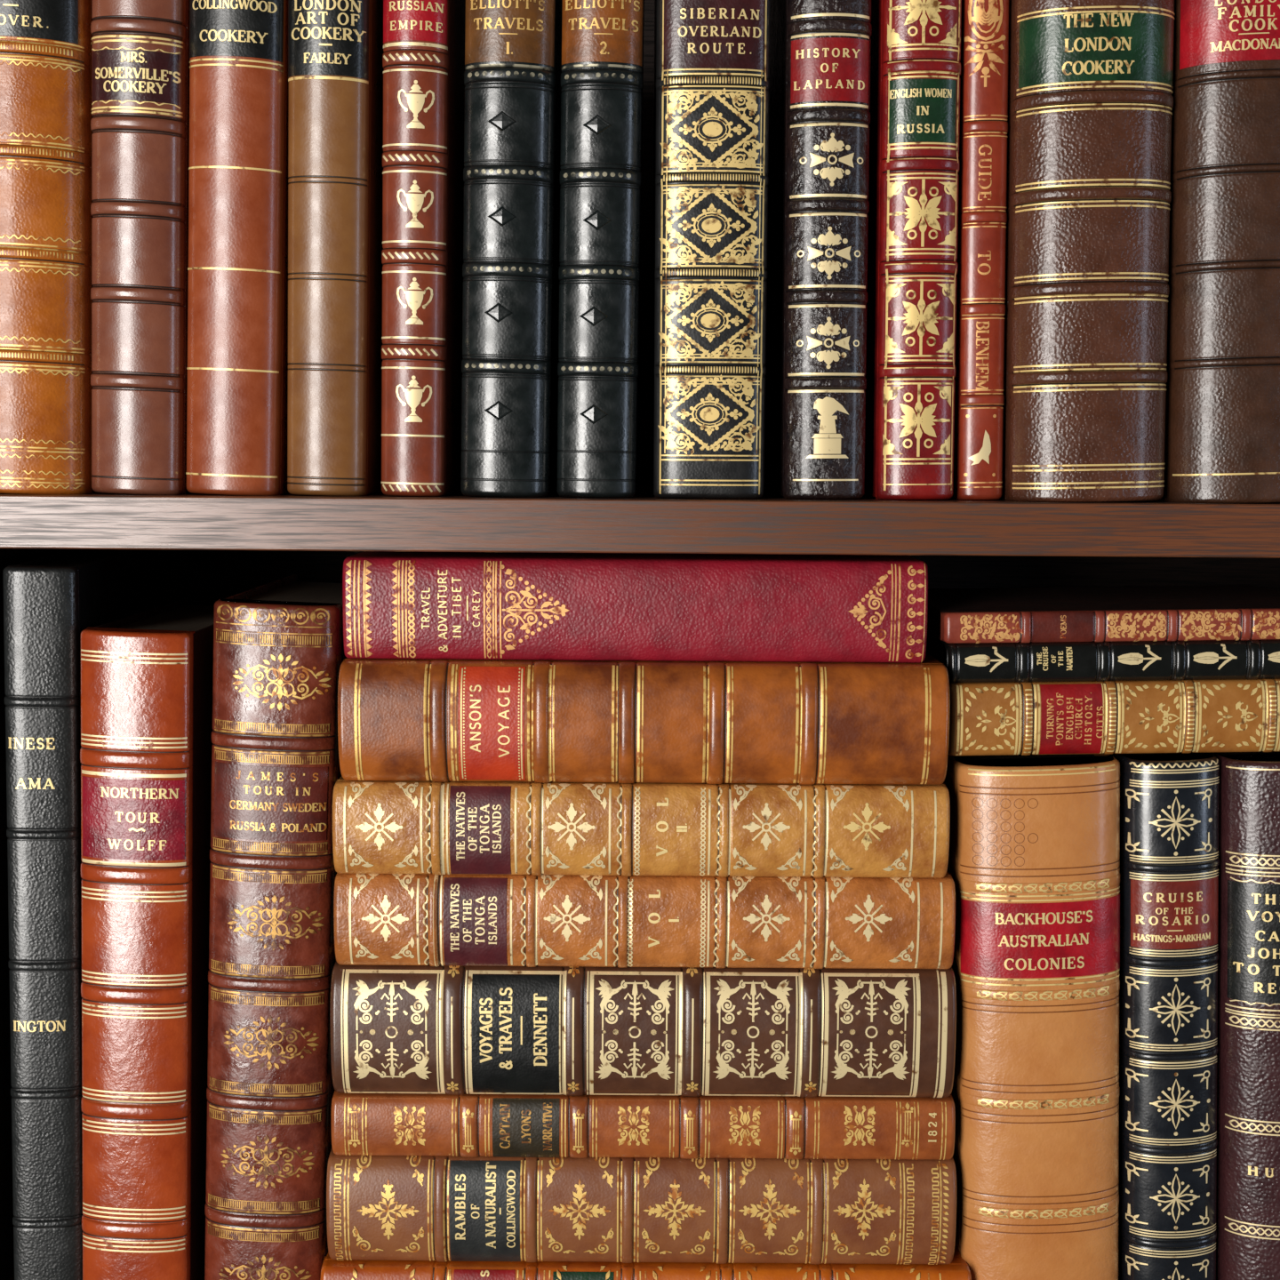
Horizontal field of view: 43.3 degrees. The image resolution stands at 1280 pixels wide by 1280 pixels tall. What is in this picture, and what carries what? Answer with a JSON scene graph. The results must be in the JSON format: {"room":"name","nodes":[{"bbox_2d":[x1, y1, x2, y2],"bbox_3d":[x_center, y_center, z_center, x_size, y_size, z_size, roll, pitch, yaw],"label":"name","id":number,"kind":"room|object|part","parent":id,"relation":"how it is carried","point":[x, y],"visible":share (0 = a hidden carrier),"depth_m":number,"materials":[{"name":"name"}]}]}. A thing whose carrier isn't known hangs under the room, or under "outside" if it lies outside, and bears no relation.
{"room":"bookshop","nodes":[
{"label":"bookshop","id":0,"kind":"room"},
{"bbox_2d":[0,0,1279,1279],"bbox_3d":[0.114,0.281,0.762,0.812,1.307,0.269,0,7,0],"label":"bookcase","id":1,"kind":"object","parent":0,"point":[203,548],"visible":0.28,"depth_m":0.59,"materials":[{"name":"brown wood"}]},
{"bbox_2d":[0,0,98,494],"bbox_3d":[-0.230,-0.175,0.660,0.058,0.228,0.154,0,7,0],"label":"book","id":2,"kind":"object","parent":1,"relation":"on","point":[45,45],"visible":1,"depth_m":0.59,"materials":[{"name":"orange leather"}]},
{"bbox_3d":[-0.281,0.278,0.762,0.022,1.307,0.269,0,7,0],"label":"panel","id":3,"kind":"part","parent":1,"relation":"part of","materials":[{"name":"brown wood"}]},
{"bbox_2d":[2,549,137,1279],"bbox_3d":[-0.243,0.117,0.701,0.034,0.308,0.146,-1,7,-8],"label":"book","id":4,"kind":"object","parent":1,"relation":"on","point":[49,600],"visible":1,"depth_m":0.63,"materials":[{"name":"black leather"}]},
{"bbox_2d":[90,0,190,495],"bbox_3d":[-0.186,-0.178,0.662,0.041,0.234,0.150,0,7,0],"label":"book","id":5,"kind":"object","parent":1,"relation":"on","point":[140,122],"visible":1,"depth_m":0.59,"materials":[{"name":"brown leather"}]},
{"bbox_2d":[80,598,214,1279],"bbox_3d":[-0.197,0.130,0.697,0.050,0.285,0.147,0,7,0],"label":"book","id":6,"kind":"object","parent":1,"relation":"on","point":[147,676],"visible":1,"depth_m":0.63,"materials":[{"name":"brown leather"}]},
{"bbox_2d":[185,0,289,495],"bbox_3d":[-0.150,-0.175,0.663,0.042,0.228,0.149,0,7,0],"label":"book","id":7,"kind":"object","parent":1,"relation":"on","point":[237,367],"visible":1,"depth_m":0.59,"materials":[{"name":"brown leather"}]},
{"bbox_2d":[204,574,346,1279],"bbox_3d":[-0.145,0.125,0.697,0.058,0.297,0.150,0,7,0],"label":"book","id":8,"kind":"object","parent":1,"relation":"on","point":[279,654],"visible":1,"depth_m":0.62,"materials":[{"name":"brown leather"}]},
{"bbox_2d":[287,0,383,495],"bbox_3d":[-0.115,-0.172,0.663,0.034,0.221,0.148,0,7,0],"label":"book","id":9,"kind":"object","parent":1,"relation":"on","point":[335,47],"visible":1,"depth_m":0.60,"materials":[{"name":"brown leather"}]},
{"bbox_2d":[381,0,465,495],"bbox_3d":[-0.083,-0.170,0.663,0.027,0.218,0.148,0,7,0],"label":"book","id":10,"kind":"object","parent":1,"relation":"on","point":[423,57],"visible":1,"depth_m":0.60,"materials":[{"name":"red leather"}]},
{"bbox_2d":[460,0,561,497],"bbox_3d":[-0.049,-0.173,0.662,0.036,0.225,0.150,0,7,0],"label":"book","id":11,"kind":"object","parent":1,"relation":"on","point":[513,48],"visible":1,"depth_m":0.59,"materials":[{"name":"black leather"}]},
{"bbox_2d":[556,0,644,497],"bbox_3d":[-0.015,-0.173,0.662,0.034,0.225,0.150,1,7,0],"label":"book","id":12,"kind":"object","parent":1,"relation":"on","point":[602,76],"visible":1,"depth_m":0.59,"materials":[{"name":"black leather"}]},
{"bbox_3d":[0.116,-0.056,0.721,0.768,0.020,0.255,0,7,0],"label":"shelf","id":13,"kind":"part","parent":1,"relation":"part of","materials":[{"name":"brown wood"}]},
{"bbox_2d":[320,1242,971,1279],"bbox_3d":[0.002,0.256,0.702,0.255,0.035,0.147,0,7,0],"label":"book","id":14,"kind":"object","parent":1,"relation":"on","point":[958,1268],"visible":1,"depth_m":0.63,"materials":[{"name":"brown leather"}]},
{"bbox_2d":[326,1147,956,1264],"bbox_3d":[0.001,0.217,0.701,0.246,0.044,0.149,0,7,0],"label":"book","id":15,"kind":"object","parent":14,"relation":"on","point":[625,1210],"visible":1,"depth_m":0.63,"materials":[{"name":"brown leather"}]},
{"bbox_2d":[330,1090,955,1159],"bbox_3d":[0.001,0.183,0.697,0.243,0.025,0.146,0,7,0],"label":"book","id":16,"kind":"object","parent":15,"relation":"on","point":[464,1125],"visible":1,"depth_m":0.63,"materials":[{"name":"brown leather"}]},
{"bbox_2d":[330,960,956,1097],"bbox_3d":[0.001,0.145,0.692,0.241,0.052,0.151,0,7,0],"label":"book","id":17,"kind":"object","parent":16,"relation":"on","point":[446,1029],"visible":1,"depth_m":0.62,"materials":[{"name":"brown leather"}]},
{"bbox_3d":[-0.095,0.150,0.620,0.030,0.039,0.004,0,7,0],"label":"gilt scroll panel","id":18,"kind":"part","parent":17,"relation":"part of","materials":[{"name":"gold metal"}]},
{"bbox_3d":[-0.002,0.150,0.620,0.030,0.039,0.004,0,7,0],"label":"gilt scroll panel","id":19,"kind":"part","parent":17,"relation":"part of","materials":[{"name":"gold metal"}]},
{"bbox_2d":[333,871,955,968],"bbox_3d":[0.002,0.101,0.687,0.238,0.036,0.148,0,7,0],"label":"book","id":20,"kind":"object","parent":17,"relation":"on","point":[620,921],"visible":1,"depth_m":0.61,"materials":[{"name":"brown leather"}]},
{"bbox_2d":[361,895,408,941],"bbox_3d":[-0.097,0.106,0.615,0.018,0.018,0.001,0,7,0],"label":"flower","id":21,"kind":"object","parent":20,"relation":"on","point":[384,917],"depth_m":0.61,"materials":[{"name":"gold metal"}]},
{"bbox_2d":[543,895,590,941],"bbox_3d":[-0.028,0.106,0.615,0.018,0.018,0.001,0,7,0],"label":"flower","id":22,"kind":"object","parent":20,"relation":"on","point":[565,917],"depth_m":0.61,"materials":[{"name":"gold metal"}]},
{"bbox_2d":[332,776,950,878],"bbox_3d":[0.000,0.065,0.682,0.234,0.036,0.148,0,7,0],"label":"book","id":23,"kind":"object","parent":20,"relation":"on","point":[380,827],"visible":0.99,"depth_m":0.61,"materials":[{"name":"brown leather"}]},
{"bbox_2d":[355,803,402,849],"bbox_3d":[-0.099,0.071,0.610,0.018,0.018,0.001,0,7,0],"label":"flower","id":24,"kind":"object","parent":23,"relation":"on","point":[378,826],"depth_m":0.61,"materials":[{"name":"gold metal"}]},
{"bbox_2d":[547,803,595,849],"bbox_3d":[-0.026,0.071,0.610,0.018,0.018,0.001,0,7,0],"label":"flower","id":25,"kind":"object","parent":23,"relation":"on","point":[570,826],"depth_m":0.61,"materials":[{"name":"gold metal"}]},
{"bbox_2d":[337,652,949,784],"bbox_3d":[0.001,0.024,0.677,0.230,0.047,0.152,0,7,0],"label":"book","id":26,"kind":"object","parent":23,"relation":"on","point":[627,722],"visible":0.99,"depth_m":0.60,"materials":[{"name":"brown leather"}]},
{"bbox_2d":[342,551,927,663],"bbox_3d":[-0.002,-0.019,0.678,0.221,0.038,0.145,0,7,0],"label":"book","id":27,"kind":"object","parent":26,"relation":"on","point":[396,604],"visible":1,"depth_m":0.61,"materials":[{"name":"red leather"}]},
{"bbox_2d":[743,802,790,850],"bbox_3d":[0.048,0.071,0.610,0.018,0.018,0.001,0,7,0],"label":"flower","id":28,"kind":"object","parent":23,"relation":"on","point":[766,826],"depth_m":0.61,"materials":[{"name":"gold metal"}]},
{"bbox_2d":[843,802,890,850],"bbox_3d":[0.086,0.071,0.610,0.018,0.018,0.001,0,7,0],"label":"flower","id":29,"kind":"object","parent":23,"relation":"on","point":[867,826],"depth_m":0.61,"materials":[{"name":"gold metal"}]},
{"bbox_2d":[743,895,790,941],"bbox_3d":[0.048,0.106,0.615,0.018,0.018,0.001,0,7,0],"label":"flower","id":30,"kind":"object","parent":20,"relation":"on","point":[765,917],"depth_m":0.61,"materials":[{"name":"gold metal"}]},
{"bbox_2d":[845,895,892,941],"bbox_3d":[0.087,0.106,0.615,0.018,0.018,0.001,0,7,0],"label":"flower","id":31,"kind":"object","parent":20,"relation":"on","point":[868,917],"depth_m":0.61,"materials":[{"name":"gold metal"}]},
{"bbox_3d":[0.043,0.150,0.621,0.030,0.039,0.004,0,7,0],"label":"gilt scroll panel","id":32,"kind":"part","parent":17,"relation":"part of","materials":[{"name":"gold metal"}]},
{"bbox_3d":[0.089,0.150,0.621,0.030,0.039,0.005,0,7,0],"label":"gilt scroll panel","id":33,"kind":"part","parent":17,"relation":"part of","materials":[{"name":"gold metal"}]},
{"bbox_3d":[0.114,0.270,0.892,0.768,1.298,0.010,0,7,0],"label":"panel","id":34,"kind":"part","parent":1,"relation":"part of","materials":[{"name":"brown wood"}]},
{"bbox_2d":[651,0,770,498],"bbox_3d":[0.027,-0.175,0.661,0.042,0.230,0.148,0,7,0],"label":"book","id":35,"kind":"object","parent":1,"relation":"on","point":[712,57],"visible":1,"depth_m":0.59,"materials":[{"name":"black leather"}]},
{"bbox_3d":[0.026,-0.084,0.600,0.038,0.030,0.004,1,7,1],"label":"gilt medallion panel","id":36,"kind":"part","parent":35,"relation":"part of","materials":[{"name":"gold metal"}]},
{"bbox_3d":[0.026,-0.117,0.596,0.038,0.030,0.004,1,7,1],"label":"gilt medallion panel","id":37,"kind":"part","parent":35,"relation":"part of","materials":[{"name":"gold metal"}]},
{"bbox_3d":[0.026,-0.151,0.592,0.038,0.030,0.004,1,7,1],"label":"gilt medallion panel","id":38,"kind":"part","parent":35,"relation":"part of","materials":[{"name":"gold metal"}]},
{"bbox_3d":[0.026,-0.185,0.588,0.038,0.030,0.004,1,7,1],"label":"gilt medallion panel","id":39,"kind":"part","parent":35,"relation":"part of","materials":[{"name":"gold metal"}]},
{"bbox_2d":[763,0,871,498],"bbox_3d":[0.070,-0.175,0.663,0.035,0.229,0.149,0,7,0],"label":"book","id":40,"kind":"object","parent":1,"relation":"on","point":[820,78],"visible":1,"depth_m":0.60,"materials":[{"name":"black leather"}]},
{"bbox_2d":[864,0,961,499],"bbox_3d":[0.103,-0.174,0.662,0.034,0.229,0.148,0,7,0],"label":"book","id":41,"kind":"object","parent":1,"relation":"on","point":[916,50],"visible":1,"depth_m":0.59,"materials":[{"name":"red leather"}]},
{"bbox_3d":[0.103,-0.082,0.601,0.025,0.027,0.004,1,7,1],"label":"gilt floral panel","id":42,"kind":"part","parent":41,"relation":"part of","materials":[{"name":"gold metal"}]},
{"bbox_3d":[0.104,-0.119,0.597,0.025,0.027,0.004,0,7,-1],"label":"gilt floral panel","id":43,"kind":"part","parent":41,"relation":"part of","materials":[{"name":"gold metal"}]},
{"bbox_3d":[0.104,-0.157,0.592,0.025,0.024,0.004,0,7,-1],"label":"gilt floral panel","id":44,"kind":"part","parent":41,"relation":"part of","materials":[{"name":"gold metal"}]},
{"bbox_3d":[0.102,-0.229,0.584,0.025,0.027,0.004,1,7,2],"label":"gilt floral panel","id":45,"kind":"part","parent":41,"relation":"part of","materials":[{"name":"gold metal"}]},
{"bbox_2d":[952,0,1008,500],"bbox_3d":[0.128,-0.168,0.665,0.020,0.216,0.144,0,7,0],"label":"book","id":46,"kind":"object","parent":1,"relation":"on","point":[983,125],"visible":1,"depth_m":0.60,"materials":[{"name":"red leather"}]},
{"bbox_2d":[943,752,1119,1279],"bbox_3d":[0.157,0.157,0.698,0.071,0.238,0.153,0,7,0],"label":"book","id":47,"kind":"object","parent":1,"relation":"on","point":[1034,852],"visible":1,"depth_m":0.62,"materials":[{"name":"brown leather"}]},
{"bbox_2d":[948,678,1279,755],"bbox_3d":[0.202,0.024,0.670,0.169,0.031,0.116,0,7,0],"label":"book","id":48,"kind":"object","parent":47,"relation":"on","point":[1109,717],"visible":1,"depth_m":0.61,"materials":[{"name":"brown leather"}]},
{"bbox_2d":[926,631,1279,683],"bbox_3d":[0.199,0.002,0.669,0.163,0.018,0.115,0,7,0],"label":"book","id":49,"kind":"object","parent":48,"relation":"on","point":[1198,660],"visible":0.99,"depth_m":0.61,"materials":[{"name":"black leather"}]},
{"bbox_2d":[927,584,1279,643],"bbox_3d":[0.195,-0.012,0.667,0.158,0.015,0.113,0,7,0],"label":"book","id":50,"kind":"object","parent":49,"relation":"on","point":[1219,612],"visible":1,"depth_m":0.61,"materials":[{"name":"red leather"}]},
{"bbox_3d":[0.134,-0.004,0.613,0.024,0.011,0.002,-1,7,0],"label":"gilt filigree panel","id":51,"kind":"part","parent":50,"relation":"part of","materials":[{"name":"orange metal"}]},
{"bbox_3d":[0.189,-0.005,0.613,0.022,0.011,0.002,-1,7,0],"label":"gilt filigree panel","id":52,"kind":"part","parent":50,"relation":"part of","materials":[{"name":"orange metal"}]},
{"bbox_3d":[0.216,-0.006,0.613,0.024,0.012,0.002,-1,7,0],"label":"gilt filigree panel","id":53,"kind":"part","parent":50,"relation":"part of","materials":[{"name":"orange metal"}]},
{"bbox_3d":[0.244,-0.006,0.612,0.023,0.011,0.001,-1,7,0],"label":"gilt filigree panel","id":54,"kind":"part","parent":50,"relation":"part of","materials":[{"name":"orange metal"}]},
{"bbox_2d":[1000,0,1174,502],"bbox_3d":[0.166,-0.176,0.657,0.064,0.236,0.158,0,7,0],"label":"book","id":55,"kind":"object","parent":1,"relation":"on","point":[1091,100],"visible":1,"depth_m":0.59,"materials":[{"name":"brown leather"}]},
{"bbox_2d":[1110,752,1219,1279],"bbox_3d":[0.209,0.156,0.700,0.046,0.239,0.150,0,7,0],"label":"book","id":56,"kind":"object","parent":1,"relation":"on","point":[1169,863],"visible":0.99,"depth_m":0.63,"materials":[{"name":"black leather"}]},
{"bbox_2d":[1157,0,1279,503],"bbox_3d":[0.226,-0.172,0.659,0.065,0.228,0.157,0,7,0],"label":"book","id":57,"kind":"object","parent":1,"relation":"on","point":[1222,439],"visible":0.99,"depth_m":0.59,"materials":[{"name":"brown leather"}]},
{"bbox_2d":[1208,751,1279,1279],"bbox_3d":[0.259,0.156,0.697,0.070,0.242,0.154,0,7,0],"label":"book","id":58,"kind":"object","parent":1,"relation":"on","point":[1248,1063],"visible":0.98,"depth_m":0.62,"materials":[{"name":"brown leather"}]}
]}

